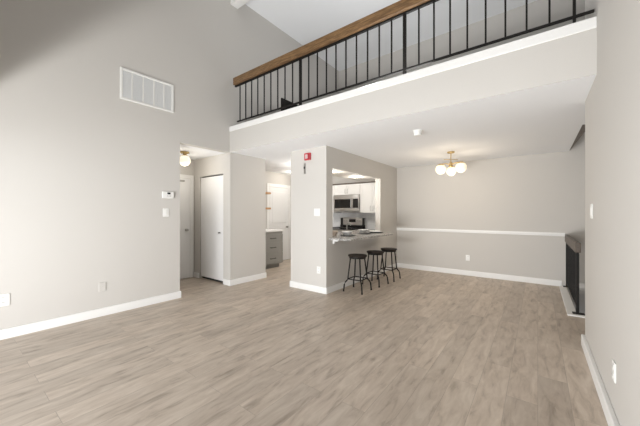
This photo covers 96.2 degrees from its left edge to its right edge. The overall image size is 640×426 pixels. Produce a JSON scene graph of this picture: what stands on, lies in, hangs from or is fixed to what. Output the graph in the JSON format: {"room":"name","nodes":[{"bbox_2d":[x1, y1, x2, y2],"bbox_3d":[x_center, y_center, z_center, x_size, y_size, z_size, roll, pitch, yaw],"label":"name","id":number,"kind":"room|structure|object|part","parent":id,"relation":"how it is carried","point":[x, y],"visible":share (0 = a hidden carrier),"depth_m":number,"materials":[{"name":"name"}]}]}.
{"room":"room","nodes":[
{"label":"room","id":0,"kind":"room"},
{"bbox_2d":[0,0,338,329],"bbox_3d":[-1.627,-1.325,5.234,0.120,5.250,6.970,0,0,37],"label":"wall","id":1,"kind":"structure","parent":0,"point":[85,169],"depth_m":3.67,"materials":[{"name":"grey paint"}]},
{"bbox_2d":[0,293,9,306],"bbox_3d":[-3.298,0.895,2.924,0.011,0.125,0.190,0,0,37],"label":"wall outlet","id":2,"kind":"object","parent":1,"relation":"attached to","point":[4,298],"visible":1,"depth_m":2.97,"materials":[{"name":"white plastic"}]},
{"bbox_2d":[0,291,180,339],"bbox_3d":[-2.913,1.248,3.526,0.136,0.105,2.376,0,0,37],"label":"baseboard","id":3,"kind":"structure","parent":1,"relation":"attached to","point":[16,331],"depth_m":3.46,"materials":[{"name":"white paint"}]},
{"bbox_2d":[99,282,105,291],"bbox_3d":[-2.757,0.930,3.637,0.010,0.118,0.075,0,0,37],"label":"wall plate","id":4,"kind":"object","parent":1,"relation":"attached to","point":[102,286],"visible":1,"depth_m":3.63,"materials":[{"name":"grey paint"}]},
{"bbox_2d":[120,66,173,112],"bbox_3d":[-2.427,-1.730,4.065,0.018,0.420,0.700,0,0,37],"label":"air vent","id":5,"kind":"object","parent":1,"relation":"in","point":[136,87],"visible":1,"depth_m":4.04,"materials":[{"name":"white plastic"}]},
{"bbox_2d":[163,208,168,216],"bbox_3d":[-2.285,-0.015,4.258,0.012,0.125,0.085,0,0,37],"label":"light switch","id":6,"kind":"object","parent":1,"relation":"attached to","point":[165,210],"visible":1,"depth_m":4.25,"materials":[{"name":"white plastic"}]},
{"bbox_2d":[162,191,173,198],"bbox_3d":[-2.262,-0.275,4.272,0.031,0.100,0.160,0,0,37],"label":"thermostat","id":7,"kind":"object","parent":1,"relation":"attached to","point":[165,194],"visible":1,"depth_m":4.26,"materials":[{"name":"white plastic"}]},
{"bbox_2d":[180,159,290,278],"bbox_3d":[-2.236,0.100,6.449,0.120,2.400,5.770,0,0,37],"label":"wall","id":8,"kind":"structure","parent":0,"point":[271,177],"depth_m":7.63,"materials":[{"name":"grey paint"}]},
{"bbox_2d":[180,174,193,278],"bbox_3d":[-2.852,0.263,5.476,0.076,2.075,0.945,0,0,37],"label":"door","id":9,"kind":"structure","parent":8,"relation":"in","point":[186,185],"depth_m":5.75,"materials":[{"name":"white paint"}]},
{"bbox_2d":[267,183,289,259],"bbox_3d":[-1.090,0.255,7.795,0.078,2.090,0.880,0,0,37],"label":"door","id":10,"kind":"structure","parent":8,"relation":"in","point":[278,216],"depth_m":7.85,"materials":[{"name":"white paint"}]},
{"bbox_3d":[-1.107,0.760,7.808,0.006,0.760,0.520,0,0,37],"label":"panel","id":11,"kind":"part","parent":10,"relation":"part of","materials":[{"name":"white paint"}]},
{"bbox_3d":[-1.107,-0.165,7.808,0.006,0.830,0.520,0,0,37],"label":"panel","id":12,"kind":"part","parent":10,"relation":"part of","materials":[{"name":"white paint"}]},
{"bbox_2d":[0,259,607,425],"bbox_3d":[0.197,1.400,3.849,7.140,0.200,6.970,0,0,37],"label":"floor","id":13,"kind":"structure","parent":0,"point":[422,347],"depth_m":2.56,"materials":[{"name":"brown wood"}]},
{"bbox_2d":[266,229,283,268],"bbox_3d":[-1.468,0.848,6.798,0.672,0.905,1.105,0,0,37],"label":"base cabinet","id":14,"kind":"object","parent":13,"relation":"on","point":[274,237],"visible":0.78,"depth_m":6.82,"materials":[{"name":"grey paint"}]},
{"bbox_3d":[-1.110,0.585,6.787,0.024,0.170,0.630,0,0,37],"label":"drawer","id":15,"kind":"part","parent":14,"relation":"part of","materials":[{"name":"grey paint"}]},
{"bbox_3d":[-1.110,0.802,6.787,0.024,0.245,0.630,0,0,37],"label":"drawer","id":16,"kind":"part","parent":14,"relation":"part of","materials":[{"name":"grey paint"}]},
{"bbox_3d":[-1.110,1.060,6.787,0.024,0.250,0.630,0,0,37],"label":"drawer","id":17,"kind":"part","parent":14,"relation":"part of","materials":[{"name":"grey paint"}]},
{"bbox_2d":[266,229,283,231],"bbox_3d":[-1.478,0.414,6.806,0.645,0.038,1.105,0,0,37],"label":"countertop","id":18,"kind":"structure","parent":14,"relation":"on","point":[267,230],"depth_m":6.88,"materials":[{"name":"white stone"}]},
{"bbox_2d":[290,263,395,293],"bbox_3d":[0.663,1.248,6.018,0.812,0.105,2.920,0,0,37],"label":"baseboard","id":19,"kind":"structure","parent":13,"relation":"on","point":[323,290],"depth_m":4.93,"materials":[{"name":"white paint"}]},
{"bbox_2d":[333,218,365,231],"bbox_3d":[0.698,0.695,7.403,0.760,1.170,0.682,0,0,37],"label":"range","id":20,"kind":"object","parent":13,"relation":"on","point":[356,223],"visible":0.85,"depth_m":7.48,"materials":[{"name":"silver metal"}]},
{"bbox_2d":[333,229,354,231],"bbox_3d":[0.698,0.840,7.403,0.760,0.880,0.682,0,0,37],"label":"oven","id":21,"kind":"object","parent":20,"relation":"in","point":[339,230],"depth_m":7.15,"materials":[{"name":"silver metal"}]},
{"bbox_2d":[333,228,364,229],"bbox_3d":[0.690,0.393,7.392,0.760,0.015,0.550,0,0,37],"label":"cooktop","id":22,"kind":"object","parent":20,"relation":"in","point":[333,228],"depth_m":7.30,"materials":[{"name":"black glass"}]},
{"bbox_2d":[343,253,371,294],"bbox_3d":[0.633,0.997,4.836,0.368,0.606,0.367,0,0,35],"label":"bar stool","id":23,"kind":"object","parent":13,"relation":"on","point":[355,256],"visible":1,"depth_m":4.79,"materials":[{"name":"black metal"}]},
{"bbox_3d":[0.455,1.006,4.807,0.143,0.566,0.023,0,0,-10],"label":"leg","id":24,"kind":"part","parent":23,"relation":"part of","materials":[{"name":"black metal"}]},
{"bbox_3d":[0.603,1.006,5.014,0.023,0.566,0.143,0,0,-10],"label":"leg","id":25,"kind":"part","parent":23,"relation":"part of","materials":[{"name":"black metal"}]},
{"bbox_3d":[0.633,0.709,4.836,0.320,0.029,0.320,0,0,35],"label":"seat","id":26,"kind":"part","parent":23,"relation":"part of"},
{"bbox_3d":[0.663,1.006,4.659,0.023,0.566,0.143,0,0,-10],"label":"leg","id":27,"kind":"part","parent":23,"relation":"part of","materials":[{"name":"black metal"}]},
{"bbox_3d":[0.811,1.006,4.866,0.143,0.566,0.023,0,0,-10],"label":"leg","id":28,"kind":"part","parent":23,"relation":"part of","materials":[{"name":"black metal"}]},
{"bbox_2d":[362,250,388,287],"bbox_3d":[1.020,0.997,5.289,0.368,0.606,0.367,0,0,40],"label":"bar stool","id":29,"kind":"object","parent":13,"relation":"on","point":[370,252],"visible":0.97,"depth_m":5.26,"materials":[{"name":"black metal"}]},
{"bbox_3d":[1.005,1.006,5.469,0.023,0.566,0.143,0,0,-5],"label":"leg","id":30,"kind":"part","parent":29,"relation":"part of","materials":[{"name":"black metal"}]},
{"bbox_3d":[1.020,0.709,5.289,0.320,0.029,0.320,0,0,40],"label":"seat","id":31,"kind":"part","parent":29,"relation":"part of","materials":[{"name":"black wood"}]},
{"bbox_3d":[1.036,1.006,5.110,0.023,0.566,0.143,0,0,-5],"label":"leg","id":32,"kind":"part","parent":29,"relation":"part of","materials":[{"name":"black metal"}]},
{"bbox_3d":[1.200,1.006,5.305,0.143,0.566,0.023,0,0,-5],"label":"leg","id":33,"kind":"part","parent":29,"relation":"part of","materials":[{"name":"black metal"}]},
{"bbox_2d":[377,248,400,281],"bbox_3d":[1.367,0.997,5.704,0.368,0.606,0.367,0,0,35],"label":"bar stool","id":34,"kind":"object","parent":13,"relation":"on","point":[386,250],"visible":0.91,"depth_m":5.67,"materials":[{"name":"black metal"}]},
{"bbox_3d":[1.367,0.709,5.704,0.320,0.029,0.320,0,0,35],"label":"seat","id":35,"kind":"part","parent":34,"relation":"part of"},
{"bbox_3d":[1.399,1.006,5.527,0.023,0.566,0.143,0,0,-10],"label":"leg","id":36,"kind":"part","parent":34,"relation":"part of","materials":[{"name":"black metal"}]},
{"bbox_2d":[291,145,332,287],"bbox_3d":[-0.155,0.100,4.939,0.780,2.400,0.180,0,0,37],"label":"wall column","id":37,"kind":"structure","parent":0,"point":[311,246],"depth_m":4.82,"materials":[{"name":"grey paint"}]},
{"bbox_2d":[304,153,310,160],"bbox_3d":[-0.212,-0.960,4.840,0.130,0.120,0.045,0,0,37],"label":"fire alarm","id":38,"kind":"object","parent":37,"relation":"attached to","point":[307,156],"visible":1,"depth_m":4.82,"materials":[{"name":"red plastic"}]},
{"bbox_2d":[314,208,319,215],"bbox_3d":[-0.050,-0.020,4.739,0.125,0.125,0.012,0,0,37],"label":"light switch","id":39,"kind":"object","parent":37,"relation":"attached to","point":[316,211],"visible":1,"depth_m":4.73,"materials":[{"name":"white plastic"}]},
{"bbox_2d":[333,170,374,181],"bbox_3d":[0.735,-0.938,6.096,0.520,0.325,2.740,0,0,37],"label":"ceiling","id":40,"kind":"structure","parent":0,"point":[337,174],"depth_m":6.01,"materials":[{"name":"grey paint"}]},
{"bbox_2d":[333,148,396,284],"bbox_3d":[0.990,0.100,5.902,0.120,2.400,2.740,0,0,37],"label":"wall","id":41,"kind":"structure","parent":0,"point":[386,186],"depth_m":5.96,"materials":[{"name":"grey paint"}]},
{"bbox_2d":[329,231,392,240],"bbox_3d":[0.631,0.416,5.537,1.030,0.032,1.905,0,0,37],"label":"countertop","id":42,"kind":"structure","parent":41,"relation":"on","point":[339,237],"depth_m":5.02,"materials":[{"name":"stone"}]},
{"bbox_3d":[0.506,0.394,5.165,0.280,0.012,0.280,0,0,37],"label":"charger plate","id":43,"kind":"object","parent":42,"relation":"on","visible":0},
{"bbox_2d":[342,231,351,235],"bbox_3d":[0.490,0.356,5.177,0.196,0.074,0.196,0,0,37],"label":"soup bowl","id":44,"kind":"object","parent":43,"relation":"on","point":[347,233],"visible":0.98,"depth_m":5.12,"materials":[{"name":"white ceramic"}]},
{"bbox_3d":[0.871,0.394,5.679,0.280,0.012,0.280,0,0,37],"label":"charger plate","id":45,"kind":"object","parent":42,"relation":"on","visible":0},
{"bbox_2d":[358,229,367,233],"bbox_3d":[0.855,0.356,5.691,0.196,0.074,0.196,0,0,37],"label":"soup bowl","id":46,"kind":"object","parent":45,"relation":"on","point":[363,231],"visible":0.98,"depth_m":5.64,"materials":[{"name":"white ceramic"}]},
{"bbox_2d":[180,74,596,174],"bbox_3d":[0.560,-1.130,4.327,7.140,0.060,5.770,0,0,37],"label":"ceiling","id":47,"kind":"structure","parent":0,"point":[549,118],"depth_m":4.00,"materials":[{"name":"white paint"}]},
{"bbox_2d":[180,151,190,165],"bbox_3d":[-2.414,-0.974,5.122,0.196,0.253,0.196,0,0,37],"label":"lamp","id":48,"kind":"object","parent":47,"relation":"attached to","point":[185,160],"visible":0.96,"depth_m":5.06,"materials":[{"name":"white glass"}]},
{"bbox_2d":[413,129,422,136],"bbox_3d":[1.298,-1.062,3.811,0.124,0.075,0.124,0,0,37],"label":"smoke detector","id":49,"kind":"object","parent":47,"relation":"attached to","point":[417,133],"visible":1,"depth_m":3.77,"materials":[{"name":"white plastic"}]},
{"bbox_2d":[435,151,466,175],"bbox_3d":[2.382,-0.900,5.146,0.516,0.399,0.540,0,0,37],"label":"chandelier","id":50,"kind":"object","parent":47,"relation":"hanging from","point":[460,166],"visible":1,"depth_m":5.08,"materials":[{"name":"white glass"}]},
{"bbox_3d":[2.157,-0.790,5.130,0.178,0.178,0.178,0,0,37],"label":"globe","id":51,"kind":"part","parent":50,"relation":"part of","materials":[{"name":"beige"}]},
{"bbox_3d":[2.440,-0.790,5.330,0.178,0.178,0.178,0,0,37],"label":"globe","id":52,"kind":"part","parent":50,"relation":"part of","materials":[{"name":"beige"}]},
{"bbox_3d":[2.407,-0.790,4.900,0.178,0.178,0.178,0,0,37],"label":"globe","id":53,"kind":"part","parent":50,"relation":"part of","materials":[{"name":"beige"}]},
{"bbox_2d":[246,0,536,70],"bbox_3d":[0.731,-4.000,3.444,6.040,0.100,6.970,0,0,37],"label":"ceiling","id":54,"kind":"structure","parent":0,"point":[305,21],"depth_m":5.81,"materials":[{"name":"white paint"}]},
{"bbox_2d":[231,0,249,8],"bbox_3d":[0.339,-3.855,3.779,4.770,0.190,0.150,0,0,37],"label":"ceiling beam","id":55,"kind":"structure","parent":54,"relation":"attached to","point":[237,4],"depth_m":5.14,"materials":[{"name":"white paint"}]},
{"bbox_2d":[194,27,596,279],"bbox_3d":[0.051,-0.100,4.410,5.990,2.800,0.853,0,0,37],"label":"wall","id":56,"kind":"structure","parent":0,"point":[573,56],"depth_m":3.65,"materials":[{"name":"grey paint"}]},
{"bbox_2d":[201,174,222,282],"bbox_3d":[-2.081,0.282,5.545,0.800,2.035,0.102,0,0,37],"label":"door","id":57,"kind":"structure","parent":56,"relation":"in","point":[211,186],"depth_m":5.53,"materials":[{"name":"white paint"}]},
{"bbox_2d":[194,272,266,285],"bbox_3d":[-1.830,1.248,5.846,1.216,0.105,0.872,0,0,37],"label":"baseboard","id":58,"kind":"structure","parent":56,"relation":"attached to","point":[262,275],"depth_m":5.42,"materials":[{"name":"white paint"}]},
{"bbox_2d":[229,16,596,131],"bbox_3d":[0.327,-1.510,3.764,4.770,0.090,0.168,0,0,37],"label":"trim","id":59,"kind":"structure","parent":56,"relation":"on","point":[590,23],"depth_m":2.92,"materials":[{"name":"white paint"}]},
{"bbox_2d":[233,0,593,121],"bbox_3d":[0.348,-1.978,3.709,4.670,0.845,0.100,0,0,37],"label":"loft railing","id":60,"kind":"object","parent":59,"relation":"on","point":[401,8],"visible":0.98,"depth_m":3.52,"materials":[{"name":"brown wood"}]},
{"bbox_3d":[-0.285,-1.904,4.190,0.032,0.698,0.032,0,0,37],"label":"post","id":61,"kind":"part","parent":60,"relation":"part of","materials":[{"name":"black metal"}]},
{"bbox_3d":[0.348,-2.337,3.709,4.670,0.125,0.100,0,0,37],"label":"handrail","id":62,"kind":"part","parent":60,"relation":"part of","materials":[{"name":"brown wood"}]},
{"bbox_3d":[0.348,-2.264,3.709,4.670,0.023,0.030,0,0,37],"label":"rail","id":63,"kind":"part","parent":60,"relation":"part of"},
{"bbox_3d":[0.958,-1.904,3.247,0.032,0.698,0.032,0,0,37],"label":"post","id":64,"kind":"part","parent":60,"relation":"part of","materials":[{"name":"black metal"}]},
{"bbox_3d":[2.105,-1.904,2.376,0.020,0.698,0.032,0,0,37],"label":"post","id":65,"kind":"part","parent":60,"relation":"part of","materials":[{"name":"black metal"}]},
{"bbox_2d":[333,0,584,312],"bbox_3d":[2.388,-0.625,6.636,7.260,6.650,0.120,0,0,37],"label":"wall","id":66,"kind":"structure","parent":0,"point":[545,192],"depth_m":5.75,"materials":[{"name":"grey paint"}]},
{"bbox_2d":[334,184,359,194],"bbox_3d":[0.787,-0.618,7.520,0.776,0.265,0.404,0,0,37],"label":"upper cabinet","id":67,"kind":"object","parent":66,"relation":"attached to","point":[348,189],"visible":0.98,"depth_m":7.38,"materials":[{"name":"white paint"}]},
{"bbox_3d":[0.537,-0.618,7.513,0.382,0.257,0.020,0,0,37],"label":"door","id":68,"kind":"part","parent":67,"relation":"part of","materials":[{"name":"white paint"}]},
{"bbox_2d":[333,194,359,211],"bbox_3d":[0.768,-0.267,7.496,0.770,0.430,0.465,0,0,37],"label":"microwave","id":69,"kind":"object","parent":67,"relation":"attached to","point":[341,203],"visible":0.97,"depth_m":7.35,"materials":[{"name":"silver metal"}]},
{"bbox_3d":[0.590,-0.280,7.410,0.580,0.390,0.018,0,0,37],"label":"door","id":70,"kind":"part","parent":69,"relation":"part of","materials":[{"name":"silver metal"}]},
{"bbox_3d":[0.893,-0.280,7.180,0.170,0.390,0.018,0,0,37],"label":"control panel","id":71,"kind":"part","parent":69,"relation":"part of","materials":[{"name":"silver metal"}]},
{"bbox_3d":[0.847,-0.618,7.277,0.382,0.257,0.020,0,0,37],"label":"door","id":72,"kind":"part","parent":67,"relation":"part of","materials":[{"name":"white paint"}]},
{"bbox_2d":[333,213,374,228],"bbox_3d":[0.665,0.190,7.864,2.750,0.420,0.008,0,0,37],"label":"backsplash","id":73,"kind":"structure","parent":66,"relation":"attached to","point":[370,217],"depth_m":7.61,"materials":[{"name":"tile"}]},
{"bbox_2d":[360,182,374,212],"bbox_3d":[1.365,-0.385,7.082,0.664,0.730,0.404,0,0,37],"label":"upper cabinet","id":74,"kind":"object","parent":66,"relation":"attached to","point":[367,190],"visible":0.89,"depth_m":7.04,"materials":[{"name":"white paint"}]},
{"bbox_3d":[1.401,-0.385,6.857,0.332,0.722,0.020,0,0,37],"label":"door","id":75,"kind":"part","parent":74,"relation":"part of","materials":[{"name":"white paint"}]},
{"bbox_2d":[397,263,561,285],"bbox_3d":[3.080,1.248,6.026,3.060,0.105,0.016,0,0,37],"label":"baseboard","id":76,"kind":"structure","parent":66,"relation":"attached to","point":[400,265],"depth_m":5.81,"materials":[{"name":"white paint"}]},
{"bbox_2d":[397,228,564,235],"bbox_3d":[3.095,0.374,6.009,3.105,0.062,0.024,0,0,37],"label":"trim","id":77,"kind":"structure","parent":66,"relation":"attached to","point":[404,229],"depth_m":5.79,"materials":[{"name":"white paint"}]},
{"bbox_2d":[559,285,584,317],"bbox_3d":[4.151,1.491,4.062,1.100,0.418,1.850,0,0,37],"label":"trim","id":78,"kind":"structure","parent":66,"relation":"attached to","point":[569,307],"depth_m":4.09,"materials":[{"name":"white paint"}]},
{"bbox_2d":[563,235,584,315],"bbox_3d":[3.807,0.826,4.329,0.120,0.912,1.780,0,0,37],"label":"guard","id":79,"kind":"object","parent":78,"relation":"on","point":[573,247],"visible":1,"depth_m":4.03,"materials":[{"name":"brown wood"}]},
{"bbox_3d":[4.313,0.898,5.012,0.030,0.767,0.034,0,0,37],"label":"post","id":80,"kind":"part","parent":79,"relation":"part of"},
{"bbox_3d":[3.811,1.190,4.351,0.026,0.020,1.740,0,0,37],"label":"rail","id":81,"kind":"part","parent":79,"relation":"part of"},
{"bbox_3d":[3.799,0.432,4.335,0.054,0.125,1.780,0,0,37],"label":"cap rail","id":82,"kind":"part","parent":79,"relation":"part of","materials":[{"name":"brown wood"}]},
{"bbox_3d":[3.297,0.898,3.674,0.030,0.767,0.034,0,0,37],"label":"post","id":83,"kind":"part","parent":79,"relation":"part of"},
{"bbox_2d":[570,124,584,148],"bbox_3d":[3.860,-1.135,4.277,0.087,0.050,1.840,0,0,37],"label":"trim","id":84,"kind":"structure","parent":66,"relation":"attached to","point":[582,130],"depth_m":4.03,"materials":[{"name":"brown wood"}]},
{"bbox_3d":[0.219,-0.385,7.951,0.631,0.730,0.404,0,0,37],"label":"upper cabinet","id":85,"kind":"object","parent":66,"relation":"attached to","visible":0},
{"bbox_2d":[333,181,374,184],"bbox_3d":[0.797,-0.767,7.526,2.110,0.029,0.383,0,0,37],"label":"crown molding","id":86,"kind":"structure","parent":85,"relation":"attached to","point":[371,181],"depth_m":7.22,"materials":[{"name":"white wood"}]},
{"bbox_2d":[585,0,639,425],"bbox_3d":[1.407,-1.325,1.142,0.120,5.250,4.120,0,0,37],"label":"wall","id":87,"kind":"structure","parent":0,"point":[612,103],"depth_m":1.72,"materials":[{"name":"grey paint"}]},
{"bbox_2d":[590,204,592,217],"bbox_3d":[2.321,-0.020,2.456,0.012,0.125,0.085,0,0,37],"label":"light switch","id":88,"kind":"object","parent":87,"relation":"attached to","point":[591,205],"visible":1,"depth_m":2.43,"materials":[{"name":"white plastic"}]},
{"bbox_2d":[581,334,619,425],"bbox_3d":[1.449,1.248,1.220,0.148,0.105,3.976,0,0,37],"label":"baseboard","id":89,"kind":"structure","parent":87,"relation":"attached to","point":[607,407],"depth_m":2.02,"materials":[{"name":"white paint"}]},
{"bbox_2d":[612,359,615,383],"bbox_3d":[1.772,0.950,1.731,0.011,0.118,0.075,0,0,37],"label":"wall outlet","id":90,"kind":"object","parent":87,"relation":"attached to","point":[613,361],"visible":1,"depth_m":1.72,"materials":[{"name":"white plastic"}]},
{"bbox_3d":[1.795,-1.330,4.846,5.800,0.340,3.450,0,0,37],"label":"floor","id":91,"kind":"structure","parent":0,"visible":0},
{"bbox_2d":[281,98,298,110],"bbox_3d":[-0.388,-1.745,5.303,0.090,0.490,0.920,0,0,37],"label":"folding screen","id":92,"kind":"object","parent":91,"relation":"on","point":[282,99],"visible":0.12,"depth_m":5.02,"materials":[{"name":"black"}]}
]}

